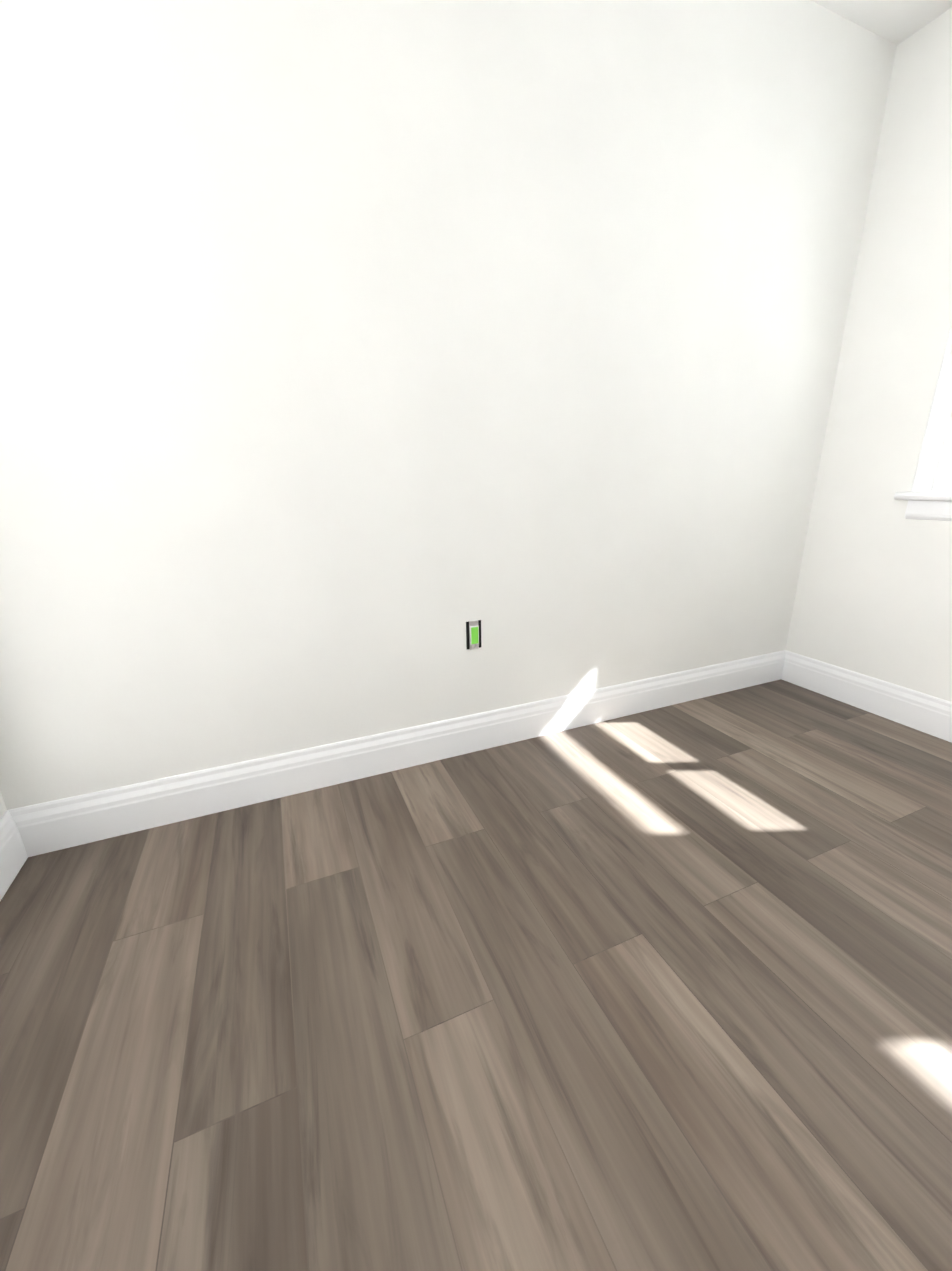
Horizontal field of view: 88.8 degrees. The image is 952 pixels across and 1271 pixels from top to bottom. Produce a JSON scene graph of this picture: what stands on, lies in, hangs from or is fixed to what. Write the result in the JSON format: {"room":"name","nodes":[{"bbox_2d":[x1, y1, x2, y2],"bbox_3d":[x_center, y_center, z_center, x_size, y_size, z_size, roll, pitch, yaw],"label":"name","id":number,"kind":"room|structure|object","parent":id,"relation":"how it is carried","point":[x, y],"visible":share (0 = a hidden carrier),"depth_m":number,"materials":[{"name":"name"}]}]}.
{"room":"empty room","nodes":[
{"label":"empty room","id":0,"kind":"room"},
{"bbox_2d":[0,792,6,817],"bbox_3d":[-0.795,-0.139,-0.330,0.200,2.400,2.880,-8,19,-21],"label":"wall","id":1,"kind":"structure","parent":0,"point":[3,809],"depth_m":1.27,"materials":[{"name":"paint"}]},
{"bbox_2d":[0,808,31,900],"bbox_3d":[-0.678,0.922,0.047,0.016,0.146,2.820,-8,19,-21],"label":"baseboard","id":2,"kind":"structure","parent":1,"relation":"attached to","point":[14,852],"depth_m":1.26,"materials":[{"name":"white wood"}]},
{"bbox_2d":[0,0,896,809],"bbox_3d":[0.104,-0.768,1.621,3.450,2.400,0.200,-8,19,-21],"label":"wall","id":3,"kind":"structure","parent":0,"point":[362,362],"depth_m":1.38,"materials":[{"name":"paint"}]},
{"bbox_2d":[16,650,787,855],"bbox_3d":[0.141,0.339,1.855,3.000,0.146,0.016,-8,19,-21],"label":"baseboard","id":4,"kind":"structure","parent":3,"relation":"attached to","point":[26,832],"depth_m":1.62,"materials":[{"name":"white wood"}]},
{"bbox_2d":[466,620,480,649],"bbox_3d":[-0.006,-0.001,1.688,0.056,0.104,0.011,-8,19,-21],"label":"electrical outlet","id":5,"kind":"object","parent":3,"relation":"attached to","point":[473,634],"visible":1,"depth_m":1.69,"materials":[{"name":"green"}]},
{"bbox_2d":[0,679,951,1270],"bbox_3d":[0.722,0.850,0.642,3.450,0.120,3.280,-8,19,-21],"label":"floor","id":6,"kind":"structure","parent":0,"point":[664,989],"depth_m":0.91,"materials":[{"name":"brown wood"}]},
{"bbox_2d":[785,7,951,701],"bbox_3d":[2.176,-0.561,0.849,0.250,2.400,2.880,-8,19,-21],"label":"wall","id":7,"kind":"structure","parent":0,"point":[873,597],"depth_m":1.86,"materials":[{"name":"paint"}]},
{"bbox_2d":[784,651,951,742],"bbox_3d":[2.072,0.531,1.139,0.016,0.146,2.820,-8,19,-21],"label":"baseboard","id":8,"kind":"structure","parent":7,"relation":"attached to","point":[928,714],"depth_m":2.04,"materials":[{"name":"white wood"}]},
{"bbox_2d":[894,322,951,520],"bbox_3d":[1.936,-0.936,1.256,0.297,1.290,1.101,-8,19,-21],"label":"window","id":9,"kind":"structure","parent":7,"relation":"in","point":[928,496],"depth_m":1.75,"materials":[{"name":"white"}]},
{"bbox_2d":[811,0,951,44],"bbox_3d":[0.681,-1.554,-0.114,3.450,0.120,3.280,-8,19,-21],"label":"ceiling","id":10,"kind":"structure","parent":0,"point":[896,22],"depth_m":1.59,"materials":[{"name":"paint"}]}
]}

